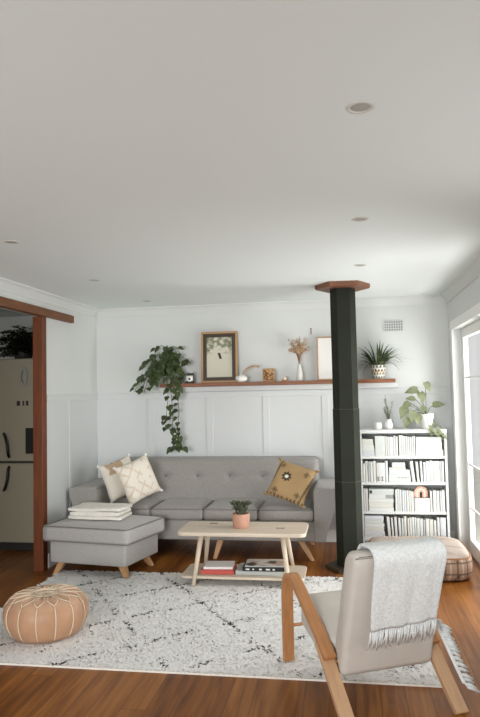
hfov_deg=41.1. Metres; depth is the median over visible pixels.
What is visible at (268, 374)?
box
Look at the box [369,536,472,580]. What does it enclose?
floor cushion
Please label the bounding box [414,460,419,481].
book
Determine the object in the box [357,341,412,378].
potted fern
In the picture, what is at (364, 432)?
bookcase
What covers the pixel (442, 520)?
book
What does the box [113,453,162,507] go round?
cushion
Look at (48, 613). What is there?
pouf
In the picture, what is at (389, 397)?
trim
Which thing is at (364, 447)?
book
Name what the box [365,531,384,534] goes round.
book
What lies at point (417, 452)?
book
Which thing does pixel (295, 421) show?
wainscoting
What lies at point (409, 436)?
book
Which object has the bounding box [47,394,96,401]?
trim
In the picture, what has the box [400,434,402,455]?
book
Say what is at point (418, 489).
ornament
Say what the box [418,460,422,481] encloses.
book
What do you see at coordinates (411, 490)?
book
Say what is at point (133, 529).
seat cushion
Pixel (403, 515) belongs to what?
book
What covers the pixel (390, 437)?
book
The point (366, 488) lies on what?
book
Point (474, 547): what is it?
door
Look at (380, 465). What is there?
book
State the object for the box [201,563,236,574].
book
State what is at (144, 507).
seat cushion
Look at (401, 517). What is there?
book
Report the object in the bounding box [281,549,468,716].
armchair
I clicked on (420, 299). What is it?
trim
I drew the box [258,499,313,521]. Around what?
seat cushion
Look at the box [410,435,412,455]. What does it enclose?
book
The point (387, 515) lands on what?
book
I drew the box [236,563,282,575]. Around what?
book
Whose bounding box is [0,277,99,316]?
trim
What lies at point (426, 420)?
pot plant
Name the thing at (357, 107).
recessed light
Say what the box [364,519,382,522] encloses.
book
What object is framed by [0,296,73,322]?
trim
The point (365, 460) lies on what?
book
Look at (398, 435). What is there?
book
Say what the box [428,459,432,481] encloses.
book
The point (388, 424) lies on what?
vase
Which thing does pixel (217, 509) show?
seat cushion
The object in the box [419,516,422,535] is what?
book
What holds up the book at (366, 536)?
on the bookcase at (364, 432)
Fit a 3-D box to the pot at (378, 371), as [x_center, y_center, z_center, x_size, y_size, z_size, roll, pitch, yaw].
[1.296,0.127,5.985,0.148,0.130,0.148,-2,-3,9]
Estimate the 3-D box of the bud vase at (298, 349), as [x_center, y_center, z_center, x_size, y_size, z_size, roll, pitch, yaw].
[0.567,-0.003,6.089,0.188,0.430,0.143,0,-3,-18]
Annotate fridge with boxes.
[0,358,33,550]
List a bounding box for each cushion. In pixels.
[43,515,164,544]
[96,453,130,502]
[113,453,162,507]
[113,498,161,515]
[150,498,211,519]
[203,498,261,520]
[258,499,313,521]
[263,457,319,507]
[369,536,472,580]
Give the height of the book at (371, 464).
0.182 m
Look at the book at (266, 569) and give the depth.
4.71 m
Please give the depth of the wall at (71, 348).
5.89 m
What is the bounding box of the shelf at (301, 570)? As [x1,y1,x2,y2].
[181,563,306,580]
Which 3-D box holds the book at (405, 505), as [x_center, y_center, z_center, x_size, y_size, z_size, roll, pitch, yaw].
[1.486,1.273,5.773,0.015,0.184,0.140,-2,-3,9]
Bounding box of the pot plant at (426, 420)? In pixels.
[399,381,446,439]
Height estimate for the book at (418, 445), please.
0.070 m
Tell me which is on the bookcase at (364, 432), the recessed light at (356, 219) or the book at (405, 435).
the book at (405, 435)
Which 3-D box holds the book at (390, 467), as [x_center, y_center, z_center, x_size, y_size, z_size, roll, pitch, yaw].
[1.422,0.991,5.812,0.146,0.020,0.160,-2,-3,9]
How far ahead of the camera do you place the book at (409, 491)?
5.70 m
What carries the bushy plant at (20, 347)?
on the fridge
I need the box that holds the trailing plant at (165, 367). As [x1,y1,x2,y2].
[130,345,190,453]
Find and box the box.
[263,368,274,381]
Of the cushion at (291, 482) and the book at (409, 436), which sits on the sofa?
the cushion at (291, 482)
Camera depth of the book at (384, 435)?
5.75 m
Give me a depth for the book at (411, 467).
5.71 m
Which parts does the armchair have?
cross rail, arm, seat, leg, backrest, arm, leg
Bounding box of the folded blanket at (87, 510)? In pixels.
[68,502,131,519]
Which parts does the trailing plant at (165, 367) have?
pot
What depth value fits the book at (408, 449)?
5.72 m
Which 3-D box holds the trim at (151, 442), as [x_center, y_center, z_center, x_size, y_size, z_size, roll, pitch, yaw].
[-0.880,1.036,6.380,0.064,1.265,0.013,-2,-3,9]
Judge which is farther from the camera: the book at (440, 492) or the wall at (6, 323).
the wall at (6, 323)
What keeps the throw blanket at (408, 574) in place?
on the armchair
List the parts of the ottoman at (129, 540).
leg, leg, leg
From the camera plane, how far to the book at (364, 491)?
5.76 m
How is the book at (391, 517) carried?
on the bookcase at (364, 432)
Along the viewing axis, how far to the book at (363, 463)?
5.77 m
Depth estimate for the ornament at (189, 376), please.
6.22 m
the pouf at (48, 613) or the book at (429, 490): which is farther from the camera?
the book at (429, 490)
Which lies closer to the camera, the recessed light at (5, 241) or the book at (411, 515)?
the recessed light at (5, 241)
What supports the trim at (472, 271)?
attached to the wall at (468, 297)
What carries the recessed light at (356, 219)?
in the ceiling
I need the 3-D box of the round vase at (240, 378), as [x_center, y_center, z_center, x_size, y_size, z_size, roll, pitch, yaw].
[0.073,0.142,6.140,0.240,0.168,0.120,-2,-3,9]
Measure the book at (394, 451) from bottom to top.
0.180 m
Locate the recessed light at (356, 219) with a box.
[351,217,368,221]
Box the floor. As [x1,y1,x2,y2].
[0,539,479,716]
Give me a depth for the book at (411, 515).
5.68 m
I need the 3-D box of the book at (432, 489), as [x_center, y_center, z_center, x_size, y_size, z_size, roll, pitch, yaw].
[1.735,1.265,5.734,0.026,0.186,0.143,-2,-3,9]
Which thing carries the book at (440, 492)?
on the bookcase at (364, 432)
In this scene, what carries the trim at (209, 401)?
attached to the wall at (123, 343)
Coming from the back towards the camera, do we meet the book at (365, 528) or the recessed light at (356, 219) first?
the book at (365, 528)
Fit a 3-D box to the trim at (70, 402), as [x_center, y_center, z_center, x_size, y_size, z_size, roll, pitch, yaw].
[-1.543,1.022,5.838,0.009,1.265,0.060,-2,-3,9]
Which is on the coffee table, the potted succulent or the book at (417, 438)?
the potted succulent
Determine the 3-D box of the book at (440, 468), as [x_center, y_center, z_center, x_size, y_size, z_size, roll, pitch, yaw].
[1.789,1.005,5.734,0.015,0.184,0.140,-2,-3,9]
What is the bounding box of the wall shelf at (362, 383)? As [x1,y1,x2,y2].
[159,379,397,391]
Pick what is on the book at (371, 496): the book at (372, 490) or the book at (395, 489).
the book at (372, 490)
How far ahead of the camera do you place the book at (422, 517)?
5.67 m
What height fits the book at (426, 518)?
0.176 m
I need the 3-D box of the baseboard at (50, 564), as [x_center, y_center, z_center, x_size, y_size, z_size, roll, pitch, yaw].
[-1.511,1.718,5.890,0.014,0.120,1.120,-2,-3,9]
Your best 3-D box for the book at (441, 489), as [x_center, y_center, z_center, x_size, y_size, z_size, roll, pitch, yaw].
[1.806,1.260,5.709,0.022,0.190,0.122,-2,-3,9]
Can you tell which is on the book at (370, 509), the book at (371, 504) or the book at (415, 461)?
the book at (371, 504)
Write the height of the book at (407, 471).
0.046 m
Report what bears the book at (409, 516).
on the bookcase at (364, 432)
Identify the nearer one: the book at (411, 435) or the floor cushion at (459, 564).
the floor cushion at (459, 564)
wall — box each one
[0,290,96,394]
[0,316,33,358]
[96,303,455,538]
[447,276,479,551]
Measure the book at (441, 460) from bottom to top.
0.186 m
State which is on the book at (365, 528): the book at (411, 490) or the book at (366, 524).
the book at (366, 524)
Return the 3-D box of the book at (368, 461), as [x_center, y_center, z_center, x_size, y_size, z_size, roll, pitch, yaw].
[1.172,1.024,5.827,0.017,0.182,0.125,-2,-3,9]
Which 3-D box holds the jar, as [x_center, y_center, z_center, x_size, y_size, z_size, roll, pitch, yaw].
[1.266,0.618,5.870,0.070,0.058,0.070,-2,-3,9]
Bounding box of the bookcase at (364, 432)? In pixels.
[360,427,449,542]
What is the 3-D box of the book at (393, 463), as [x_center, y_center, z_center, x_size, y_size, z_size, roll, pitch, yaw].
[1.434,0.958,5.811,0.114,0.044,0.160,-2,-3,9]
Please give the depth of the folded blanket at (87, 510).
5.22 m
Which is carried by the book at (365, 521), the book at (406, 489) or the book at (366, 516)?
the book at (366, 516)
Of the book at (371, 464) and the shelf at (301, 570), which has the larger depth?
the book at (371, 464)
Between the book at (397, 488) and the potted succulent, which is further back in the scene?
the book at (397, 488)
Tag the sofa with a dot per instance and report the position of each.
(194, 488)
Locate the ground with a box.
[473,469,479,544]
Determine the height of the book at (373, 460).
0.188 m
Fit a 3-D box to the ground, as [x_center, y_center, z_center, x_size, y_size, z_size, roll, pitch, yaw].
[5.162,1.566,3.130,6.920,0.100,16.000,-2,-3,9]
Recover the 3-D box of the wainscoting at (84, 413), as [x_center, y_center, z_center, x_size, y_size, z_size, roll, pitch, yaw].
[-1.531,1.026,5.924,0.005,1.265,1.114,-2,-3,9]
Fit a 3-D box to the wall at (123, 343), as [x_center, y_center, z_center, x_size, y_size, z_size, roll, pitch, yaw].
[0.266,0.609,6.279,3.700,2.300,0.120,-2,-3,9]
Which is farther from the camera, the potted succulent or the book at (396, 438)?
the book at (396, 438)
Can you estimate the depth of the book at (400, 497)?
5.71 m
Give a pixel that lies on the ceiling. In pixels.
(164, 153)
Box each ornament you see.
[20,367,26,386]
[186,372,193,382]
[414,486,427,497]
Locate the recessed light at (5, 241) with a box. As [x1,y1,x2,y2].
[3,240,18,243]
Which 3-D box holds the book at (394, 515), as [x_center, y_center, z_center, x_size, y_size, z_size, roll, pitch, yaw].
[1.402,1.511,5.779,0.030,0.193,0.153,-2,-3,9]
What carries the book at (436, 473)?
on the bookcase at (364, 432)
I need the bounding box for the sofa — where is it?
[69,456,334,560]
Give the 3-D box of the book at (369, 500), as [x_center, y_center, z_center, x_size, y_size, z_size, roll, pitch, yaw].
[1.280,1.278,5.821,0.222,0.030,0.160,-2,-3,9]
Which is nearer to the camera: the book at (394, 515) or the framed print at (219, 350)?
the book at (394, 515)
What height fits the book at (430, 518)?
0.172 m
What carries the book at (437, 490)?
on the bookcase at (364, 432)
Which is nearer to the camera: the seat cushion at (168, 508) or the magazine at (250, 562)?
the magazine at (250, 562)
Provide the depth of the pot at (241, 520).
4.82 m
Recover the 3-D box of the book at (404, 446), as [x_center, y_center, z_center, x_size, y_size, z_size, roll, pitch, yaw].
[1.484,0.786,5.804,0.018,0.176,0.157,-2,-3,9]
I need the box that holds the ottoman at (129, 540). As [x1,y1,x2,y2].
[43,515,164,577]
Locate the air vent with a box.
[383,320,403,331]
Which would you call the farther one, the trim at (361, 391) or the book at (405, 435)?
the trim at (361, 391)
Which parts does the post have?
plate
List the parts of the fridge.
handle, handle, door, door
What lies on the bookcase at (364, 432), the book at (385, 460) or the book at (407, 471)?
the book at (385, 460)
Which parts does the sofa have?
arm, leg, backrest, leg, arm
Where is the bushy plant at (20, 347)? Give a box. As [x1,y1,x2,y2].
[0,325,32,358]
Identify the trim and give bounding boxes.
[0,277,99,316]
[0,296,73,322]
[33,316,47,571]
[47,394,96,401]
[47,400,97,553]
[69,401,72,511]
[95,295,446,317]
[97,387,450,399]
[148,399,154,456]
[206,398,213,456]
[262,397,269,455]
[321,395,331,528]
[386,394,393,427]
[440,255,479,301]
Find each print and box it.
[201,331,237,382]
[317,336,331,379]
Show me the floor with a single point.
(25, 691)
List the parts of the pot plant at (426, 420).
pot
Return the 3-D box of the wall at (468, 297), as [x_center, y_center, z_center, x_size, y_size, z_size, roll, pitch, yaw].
[1.387,0.369,2.087,0.120,2.300,7.800,-2,-3,9]
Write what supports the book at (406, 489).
on the bookcase at (364, 432)
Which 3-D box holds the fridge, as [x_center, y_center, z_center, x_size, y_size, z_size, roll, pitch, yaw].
[-1.977,0.908,6.271,0.640,1.795,0.678,-2,-3,9]
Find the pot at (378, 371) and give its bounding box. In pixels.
[370,365,385,378]
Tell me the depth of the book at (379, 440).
5.76 m
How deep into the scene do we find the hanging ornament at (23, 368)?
6.02 m
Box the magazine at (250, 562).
[245,559,283,566]
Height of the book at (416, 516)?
0.182 m
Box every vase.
[235,365,259,381]
[288,336,309,380]
[383,399,392,428]
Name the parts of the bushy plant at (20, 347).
pot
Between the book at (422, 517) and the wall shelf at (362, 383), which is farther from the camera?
the wall shelf at (362, 383)
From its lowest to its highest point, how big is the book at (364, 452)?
0.050 m
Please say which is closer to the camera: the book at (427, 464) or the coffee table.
the coffee table
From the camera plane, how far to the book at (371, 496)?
5.75 m
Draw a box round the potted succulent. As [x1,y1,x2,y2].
[229,500,251,528]
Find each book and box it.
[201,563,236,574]
[203,561,234,568]
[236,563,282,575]
[242,560,284,571]
[362,438,372,444]
[362,444,373,449]
[362,450,374,455]
[362,462,364,481]
[363,486,365,510]
[364,459,367,481]
[364,514,383,519]
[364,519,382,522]
[364,521,383,526]
[364,524,383,530]
[365,487,367,510]
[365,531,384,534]
[365,535,384,537]
[367,460,369,481]
[368,487,393,493]
[368,492,392,498]
[368,496,393,501]
[368,501,392,507]
[369,460,372,481]
[369,507,393,510]
[372,459,375,481]
[374,435,384,455]
[376,461,384,481]
[384,435,386,455]
[384,459,387,481]
[386,435,389,455]
[386,514,390,535]
[388,465,405,469]
[388,468,409,474]
[388,474,410,481]
[389,436,393,455]
[390,514,393,535]
[391,461,404,466]
[392,435,395,455]
[393,514,397,535]
[394,487,397,510]
[395,435,397,455]
[396,487,399,510]
[397,434,400,455]
[397,515,400,535]
[399,488,401,510]
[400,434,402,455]
[400,516,403,535]
[401,488,404,510]
[402,514,406,535]
[403,435,405,455]
[403,488,406,510]
[405,435,407,455]
[405,488,408,510]
[406,515,409,535]
[407,436,409,455]
[408,460,414,481]
[408,489,410,510]
[408,515,411,535]
[409,436,411,455]
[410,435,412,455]
[410,489,413,510]
[410,514,414,535]
[411,435,414,455]
[413,514,416,535]
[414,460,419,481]
[414,495,429,511]
[415,436,441,441]
[415,442,441,449]
[415,449,442,455]
[415,515,419,535]
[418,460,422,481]
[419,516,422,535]
[422,461,425,481]
[422,517,424,535]
[424,460,429,481]
[424,516,429,535]
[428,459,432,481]
[428,489,432,511]
[428,517,433,535]
[431,459,439,481]
[431,488,436,511]
[432,517,436,535]
[435,489,439,511]
[435,515,439,535]
[437,488,441,511]
[438,460,441,481]
[438,515,445,536]
[439,459,443,481]
[440,488,444,511]
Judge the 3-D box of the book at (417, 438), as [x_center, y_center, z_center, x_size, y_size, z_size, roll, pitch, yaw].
[1.691,0.724,5.777,0.224,0.044,0.160,-2,-3,9]
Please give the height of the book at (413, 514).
0.186 m
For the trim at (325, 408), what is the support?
attached to the wall at (123, 343)
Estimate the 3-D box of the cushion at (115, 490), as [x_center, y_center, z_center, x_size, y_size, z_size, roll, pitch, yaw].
[-1.100,1.099,5.872,0.182,0.428,0.429,-4,-4,40]
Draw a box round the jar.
[374,423,381,428]
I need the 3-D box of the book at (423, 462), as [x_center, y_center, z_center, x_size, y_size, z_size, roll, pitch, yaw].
[1.652,1.013,5.754,0.018,0.176,0.133,-2,-3,9]
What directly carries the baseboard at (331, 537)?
attached to the wall at (123, 343)
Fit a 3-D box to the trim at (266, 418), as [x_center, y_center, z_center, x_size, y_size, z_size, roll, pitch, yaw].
[0.264,1.002,6.193,0.064,1.265,0.013,-2,-3,9]
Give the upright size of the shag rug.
0.022 m
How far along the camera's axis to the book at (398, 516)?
5.71 m
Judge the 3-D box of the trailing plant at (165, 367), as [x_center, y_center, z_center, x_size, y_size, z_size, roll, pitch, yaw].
[-0.769,0.397,6.246,0.612,1.063,0.267,-2,-3,7]
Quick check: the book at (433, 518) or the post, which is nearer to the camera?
the post
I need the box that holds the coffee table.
[177,521,308,585]
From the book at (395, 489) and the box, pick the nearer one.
the book at (395, 489)
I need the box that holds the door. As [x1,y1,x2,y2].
[450,303,479,564]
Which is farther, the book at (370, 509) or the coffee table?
the book at (370, 509)
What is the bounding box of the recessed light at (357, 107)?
[346,100,374,113]
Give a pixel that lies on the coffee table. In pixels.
(284, 531)
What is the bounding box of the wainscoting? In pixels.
[97,393,455,530]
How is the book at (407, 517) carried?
on the bookcase at (364, 432)
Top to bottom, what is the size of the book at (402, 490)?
0.186 m
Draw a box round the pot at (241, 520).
[232,512,249,528]
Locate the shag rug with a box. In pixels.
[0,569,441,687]
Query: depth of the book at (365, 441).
5.78 m
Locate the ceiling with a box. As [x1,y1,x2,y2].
[0,0,479,316]
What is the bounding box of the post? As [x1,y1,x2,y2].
[315,280,369,574]
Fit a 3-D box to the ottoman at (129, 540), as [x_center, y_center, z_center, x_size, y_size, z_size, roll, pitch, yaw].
[-1.109,1.528,5.266,0.819,0.418,0.556,-2,-3,18]
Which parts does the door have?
frame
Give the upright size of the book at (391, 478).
0.062 m
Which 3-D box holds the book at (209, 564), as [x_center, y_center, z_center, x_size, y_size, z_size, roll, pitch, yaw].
[-0.156,1.574,4.877,0.220,0.018,0.175,-1,-3,5]
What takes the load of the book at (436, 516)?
on the bookcase at (364, 432)
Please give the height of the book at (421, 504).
0.118 m
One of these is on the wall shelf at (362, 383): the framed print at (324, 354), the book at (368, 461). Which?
the framed print at (324, 354)
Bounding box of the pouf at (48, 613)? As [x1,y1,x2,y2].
[2,584,88,643]
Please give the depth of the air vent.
6.06 m
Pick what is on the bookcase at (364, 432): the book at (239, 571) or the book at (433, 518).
the book at (433, 518)
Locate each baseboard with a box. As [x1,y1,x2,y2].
[47,552,57,567]
[178,529,453,541]
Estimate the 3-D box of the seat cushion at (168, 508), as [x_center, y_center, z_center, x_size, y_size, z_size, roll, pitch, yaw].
[-0.513,1.364,5.795,0.467,0.147,0.516,-2,-3,9]

